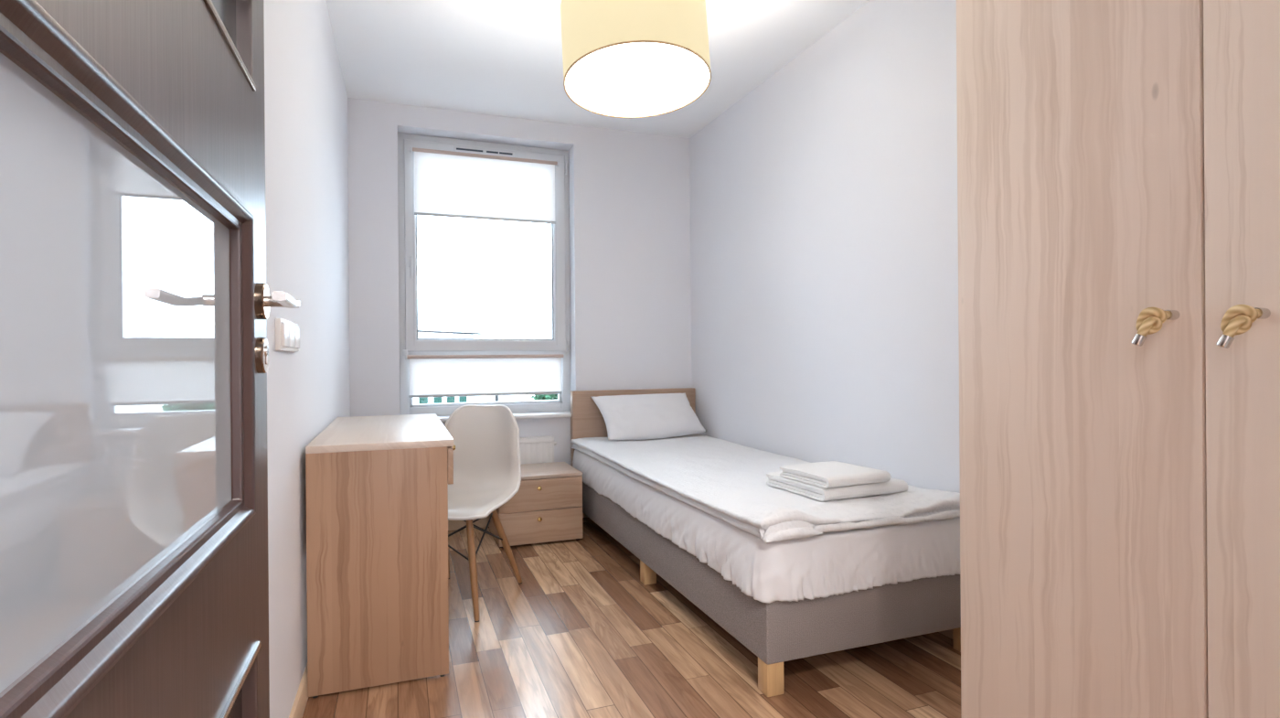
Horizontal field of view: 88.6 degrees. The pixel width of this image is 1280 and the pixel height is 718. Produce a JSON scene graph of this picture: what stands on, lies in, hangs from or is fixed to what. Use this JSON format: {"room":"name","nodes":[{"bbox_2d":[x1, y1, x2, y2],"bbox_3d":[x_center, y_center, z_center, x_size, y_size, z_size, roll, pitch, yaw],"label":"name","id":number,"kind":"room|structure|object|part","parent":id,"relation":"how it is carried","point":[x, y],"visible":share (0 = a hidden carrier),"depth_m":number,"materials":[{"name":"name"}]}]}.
{"room":"bedroom","nodes":[
{"label":"bedroom","id":0,"kind":"room"},
{"bbox_2d":[263,0,350,717],"bbox_3d":[-0.827,-0.233,1.201,0.150,2.482,6.026,0,0,-20],"label":"wall","id":1,"kind":"structure","parent":0,"point":[305,97],"depth_m":1.95,"materials":[{"name":"white paint"}]},
{"bbox_2d":[0,0,300,717],"bbox_3d":[-0.003,-0.028,0.652,0.995,2.060,1.186,0,0,-20],"label":"door","id":2,"kind":"structure","parent":1,"relation":"in","point":[136,301],"depth_m":0.54,"materials":[{"name":"wood"}]},
{"bbox_3d":[-0.448,0.007,0.594,0.006,0.383,0.631,0,0,-20],"label":"milky pane","id":3,"kind":"part","parent":2,"relation":"part of","materials":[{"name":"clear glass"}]},
{"bbox_3d":[-0.475,-0.593,0.632,0.006,0.390,0.711,0,0,-20],"label":"recessed panel","id":4,"kind":"part","parent":2,"relation":"part of","materials":[{"name":"wood"}]},
{"bbox_3d":[-0.466,0.615,0.633,0.006,0.390,0.711,0,0,-20],"label":"recessed panel","id":5,"kind":"part","parent":2,"relation":"part of","materials":[{"name":"brown wood"}]},
{"bbox_3d":[-0.504,-0.085,0.936,0.049,0.024,0.195,0,0,-33],"label":"handle","id":6,"kind":"part","parent":2,"relation":"part of","materials":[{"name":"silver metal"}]},
{"bbox_2d":[275,318,299,351],"bbox_3d":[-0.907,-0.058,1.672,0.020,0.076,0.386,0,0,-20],"label":"light switch","id":7,"kind":"object","parent":1,"relation":"attached to","point":[287,334],"visible":1,"depth_m":1.64,"materials":[{"name":"white plastic"}]},
{"bbox_2d":[288,662,308,717],"bbox_3d":[-1.153,0.979,2.384,0.019,0.062,2.775,0,0,-20],"label":"baseboard","id":8,"kind":"structure","parent":1,"relation":"attached to","point":[298,708],"depth_m":1.86,"materials":[{"name":"beige wood"}]},
{"bbox_2d":[347,97,691,515],"bbox_3d":[-0.728,-0.236,4.213,2.350,2.482,0.360,0,0,-20],"label":"wall","id":9,"kind":"structure","parent":0,"point":[629,192],"depth_m":4.17,"materials":[{"name":"white paint"}]},
{"bbox_2d":[397,132,571,422],"bbox_3d":[-0.941,-0.491,4.023,1.073,1.714,0.240,0,0,-20],"label":"window","id":10,"kind":"structure","parent":9,"relation":"in","point":[560,342],"depth_m":4.04,"materials":[{"name":"white plastic"}]},
{"bbox_3d":[-1.351,-0.538,3.874,0.018,0.128,0.046,0,0,-20],"label":"handle","id":11,"kind":"part","parent":10,"relation":"part of","materials":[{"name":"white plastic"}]},
{"bbox_3d":[-1.361,-0.580,3.899,0.030,0.070,0.011,0,0,-20],"label":"handle plate","id":12,"kind":"part","parent":10,"relation":"part of","materials":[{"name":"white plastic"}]},
{"bbox_2d":[453,146,513,157],"bbox_3d":[-0.960,-1.277,4.047,0.365,0.032,0.016,0,0,-20],"label":"vent","id":13,"kind":"object","parent":10,"relation":"attached to","point":[483,150],"depth_m":4.05,"materials":[{"name":"white plastic"}]},
{"bbox_2d":[409,146,559,307],"bbox_3d":[-0.935,-0.671,4.032,0.897,1.175,0.032,0,0,-20],"label":"roller blind","id":14,"kind":"object","parent":10,"relation":"attached to","point":[451,184],"visible":1,"depth_m":4.03,"materials":[{"name":"white fabric"}]},
{"bbox_3d":[-1.347,-0.660,3.897,0.002,1.160,0.002,0,0,-20],"label":"guide cord","id":15,"kind":"part","parent":14,"relation":"part of","materials":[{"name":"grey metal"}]},
{"bbox_3d":[-0.536,-0.666,4.195,0.002,1.160,0.002,0,0,-20],"label":"guide cord","id":16,"kind":"part","parent":14,"relation":"part of","materials":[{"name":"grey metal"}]},
{"bbox_2d":[405,353,565,407],"bbox_3d":[-0.936,0.143,4.051,0.968,0.347,0.038,0,0,-20],"label":"roller blind","id":17,"kind":"object","parent":10,"relation":"attached to","point":[430,375],"visible":1,"depth_m":4.05,"materials":[{"name":"white fabric"}]},
{"bbox_3d":[-0.950,-0.679,4.093,0.980,1.264,0.070,0,0,-20],"label":"opening sash","id":18,"kind":"part","parent":10,"relation":"part of","materials":[{"name":"white plastic"}]},
{"bbox_3d":[-0.925,0.354,4.001,1.073,0.024,0.190,0,0,-20],"label":"sill","id":19,"kind":"part","parent":10,"relation":"part of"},
{"bbox_2d":[448,512,588,530],"bbox_3d":[-0.627,0.973,4.049,2.094,0.062,0.019,0,0,-20],"label":"baseboard","id":20,"kind":"structure","parent":9,"relation":"attached to","point":[453,525],"depth_m":3.89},
{"bbox_2d":[519,435,556,464],"bbox_3d":[-0.849,0.676,3.924,0.707,0.400,0.094,0,0,-20],"label":"radiator","id":21,"kind":"object","parent":9,"relation":"attached to","point":[532,449],"visible":0.21,"depth_m":3.96,"materials":[{"name":"white metal"}]},
{"bbox_2d":[519,435,554,440],"bbox_3d":[-0.856,0.483,3.906,0.685,0.014,0.065,0,0,-20],"label":"grille","id":22,"kind":"object","parent":21,"relation":"attached to","point":[549,437],"depth_m":3.97,"materials":[{"name":"white metal"}]},
{"bbox_2d":[325,0,870,138],"bbox_3d":[0.127,-1.542,1.502,2.800,0.120,6.125,0,0,-20],"label":"ceiling","id":23,"kind":"structure","parent":0,"point":[502,58],"depth_m":3.15,"materials":[{"name":"white paint"}]},
{"bbox_2d":[560,0,711,117],"bbox_3d":[-0.017,-1.196,2.249,0.504,0.571,0.527,0,0,-20],"label":"pendant lamp","id":24,"kind":"object","parent":23,"relation":"hanging from","point":[622,58],"visible":1,"depth_m":2.11,"materials":[{"name":"beige fabric"}]},
{"bbox_3d":[-0.016,-1.072,2.250,0.503,0.321,0.526,0,0,-20],"label":"lamp shade","id":25,"kind":"part","parent":24,"relation":"part of","materials":[{"name":"beige fabric"}]},
{"bbox_2d":[565,42,709,117],"bbox_3d":[-0.009,-0.942,2.237,0.492,0.056,0.489,0,0,-20],"label":"diffuser","id":26,"kind":"object","parent":24,"relation":"attached to","point":[606,79],"depth_m":2.20,"materials":[{"name":"white plastic"}]},
{"bbox_2d":[302,517,961,717],"bbox_3d":[0.182,1.060,1.410,2.800,0.120,5.725,0,0,-20],"label":"floor","id":27,"kind":"structure","parent":0,"point":[581,635],"depth_m":2.16,"materials":[{"name":"laminate"}]},
{"bbox_2d":[305,413,455,698],"bbox_3d":[-0.963,0.633,2.524,0.449,0.750,1.078,0,0,-20],"label":"desk","id":28,"kind":"object","parent":27,"relation":"on","point":[377,485],"visible":1,"depth_m":2.01,"materials":[{"name":"brown wood"}]},
{"bbox_3d":[-0.695,0.342,2.337,0.017,0.115,0.535,0,0,-20],"label":"drawer","id":29,"kind":"part","parent":28,"relation":"part of","materials":[{"name":"brown wood"}]},
{"bbox_2d":[444,404,522,621],"bbox_3d":[-0.753,0.609,2.771,0.454,0.799,0.517,0,0,12],"label":"shell chair","id":30,"kind":"object","parent":27,"relation":"on","point":[487,471],"visible":0.6,"depth_m":2.92,"materials":[{"name":"white plastic"}]},
{"bbox_3d":[-0.868,0.807,2.917,0.029,0.400,0.203,0,0,-9],"label":"leg","id":31,"kind":"part","parent":30,"relation":"part of","materials":[{"name":"brown wood"}]},
{"bbox_3d":[-0.651,0.807,2.553,0.029,0.393,0.114,0,0,-32],"label":"leg","id":32,"kind":"part","parent":30,"relation":"part of","materials":[{"name":"brown wood"}]},
{"bbox_3d":[-0.588,0.805,2.858,0.029,0.400,0.203,0,0,32],"label":"leg","id":33,"kind":"part","parent":30,"relation":"part of","materials":[{"name":"brown wood"}]},
{"bbox_2d":[489,461,582,547],"bbox_3d":[-0.596,0.816,3.715,0.456,0.377,0.443,0,0,-20],"label":"nightstand","id":34,"kind":"object","parent":27,"relation":"on","point":[547,506],"visible":0.91,"depth_m":3.55,"materials":[{"name":"brown wood"}]},
{"bbox_3d":[-0.532,0.904,3.543,0.454,0.172,0.016,0,0,-20],"label":"drawer","id":35,"kind":"part","parent":34,"relation":"part of","materials":[{"name":"brown wood"}]},
{"bbox_3d":[-0.533,0.732,3.543,0.454,0.166,0.016,0,0,-20],"label":"drawer","id":36,"kind":"part","parent":34,"relation":"part of","materials":[{"name":"brown wood"}]},
{"bbox_2d":[570,387,960,696],"bbox_3d":[0.352,0.596,3.143,0.865,0.803,2.354,0,0,-20],"label":"bed","id":37,"kind":"object","parent":27,"relation":"on","point":[783,601],"visible":0.7,"depth_m":2.10,"materials":[{"name":"grey fabric"}]},
{"bbox_3d":[-0.032,0.568,4.224,0.838,0.743,0.058,0,0,-20],"label":"headboard","id":38,"kind":"part","parent":37,"relation":"part of","materials":[{"name":"brown wood"}]},
{"bbox_3d":[0.037,0.949,2.934,0.058,0.101,0.056,0,0,-20],"label":"leg","id":39,"kind":"part","parent":37,"relation":"part of","materials":[{"name":"brown wood"}]},
{"bbox_2d":[570,433,959,543],"bbox_3d":[0.364,0.495,3.110,0.849,0.097,2.279,0,0,-20],"label":"duvet","id":40,"kind":"object","parent":37,"relation":"on","point":[723,479],"visible":0.87,"depth_m":2.40,"materials":[{"name":"white fabric"}]},
{"bbox_2d":[590,392,706,440],"bbox_3d":[0.071,0.351,4.035,0.708,0.266,0.249,0,0,-20],"label":"pillow","id":41,"kind":"object","parent":40,"relation":"on","point":[657,415],"visible":1,"depth_m":3.96,"materials":[{"name":"white fabric"}]},
{"bbox_2d":[766,470,907,501],"bbox_3d":[0.722,0.457,2.433,0.368,0.047,0.354,0,0,-23],"label":"folded towel","id":42,"kind":"object","parent":40,"relation":"on","point":[893,485],"visible":0.59,"depth_m":2.30,"materials":[{"name":"white fabric"}]},
{"bbox_2d":[779,460,891,488],"bbox_3d":[0.701,0.414,2.373,0.277,0.040,0.274,0,0,-24],"label":"folded towel","id":43,"kind":"object","parent":42,"relation":"on","point":[830,474],"visible":1,"depth_m":2.30,"materials":[{"name":"white fabric"}]},
{"bbox_3d":[0.393,0.947,1.968,0.058,0.101,0.056,0,0,-20],"label":"leg","id":44,"kind":"part","parent":37,"relation":"part of","materials":[{"name":"brown wood"}]},
{"bbox_3d":[1.109,0.941,2.232,0.058,0.101,0.056,0,0,-20],"label":"leg","id":45,"kind":"part","parent":37,"relation":"part of","materials":[{"name":"brown wood"}]},
{"bbox_2d":[956,0,1279,717],"bbox_3d":[1.143,-0.138,1.074,0.803,2.260,0.906,0,0,-20],"label":"wardrobe","id":46,"kind":"object","parent":27,"relation":"on","point":[1118,161],"visible":1,"depth_m":1.07,"materials":[{"name":"brown wood"}]},
{"bbox_3d":[0.804,-0.067,0.994,0.018,0.015,0.015,0,0,-20],"label":"knob stem","id":47,"kind":"part","parent":46,"relation":"part of","materials":[{"name":"gold metal"}]},
{"bbox_3d":[0.913,-0.167,0.750,0.018,2.198,0.455,0,0,-20],"label":"door","id":48,"kind":"part","parent":46,"relation":"part of","materials":[{"name":"brown wood"}]},
{"bbox_3d":[0.843,-0.062,0.891,0.018,0.015,0.015,0,0,-20],"label":"knob stem","id":49,"kind":"part","parent":46,"relation":"part of","materials":[{"name":"gold metal"}]},
{"bbox_2d":[689,0,959,492],"bbox_3d":[1.316,-0.251,1.990,0.150,2.482,6.025,0,0,-20],"label":"wall","id":50,"kind":"structure","parent":0,"point":[824,227],"depth_m":2.91,"materials":[{"name":"white paint"}]},
{"bbox_2d":[938,629,952,639],"bbox_3d":[0.858,0.962,3.026,0.019,0.062,2.931,0,0,-20],"label":"baseboard","id":51,"kind":"structure","parent":50,"relation":"attached to","point":[948,633],"depth_m":2.34,"materials":[{"name":"brown wood"}]},
{"label":"outside","id":52,"kind":"structure","parent":0,"visible":0},
{"bbox_2d":[474,394,534,402],"bbox_3d":[-21.559,5.281,58.666,120.000,0.300,114.975,0,0,-20],"label":"ground","id":53,"kind":"structure","parent":52,"point":[501,398],"depth_m":84.64,"materials":[{"name":"white"}]},
{"bbox_2d":[412,324,493,404],"bbox_3d":[-19.782,1.604,35.649,10.700,7.060,24.000,0,0,25],"label":"neighbouring building","id":54,"kind":"structure","parent":53,"relation":"on","point":[424,331],"depth_m":41.21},
{"bbox_3d":[-13.164,2.628,39.862,0.030,1.900,0.760,0,0,25],"label":"facade pane","id":55,"kind":"part","parent":54,"relation":"part of","materials":[{"name":"teal glass"}]},
{"bbox_3d":[-12.637,2.623,40.984,0.030,1.900,0.760,0,0,25],"label":"facade pane","id":56,"kind":"part","parent":54,"relation":"part of","materials":[{"name":"teal glass"}]},
{"bbox_3d":[-12.132,2.618,42.062,0.030,1.900,0.760,0,0,25],"label":"facade pane","id":57,"kind":"part","parent":54,"relation":"part of","materials":[{"name":"teal glass"}]},
{"bbox_3d":[-11.643,2.613,43.103,0.030,1.900,0.760,0,0,25],"label":"facade pane","id":58,"kind":"part","parent":54,"relation":"part of","materials":[{"name":"teal glass"}]},
{"bbox_2d":[530,394,557,400],"bbox_3d":[-3.390,2.870,26.452,2.274,4.283,2.258,0,0,-20],"label":"tree","id":59,"kind":"object","parent":53,"relation":"on","point":[538,397],"visible":0.09,"depth_m":25.98,"materials":[{"name":"green plant"}]}
]}

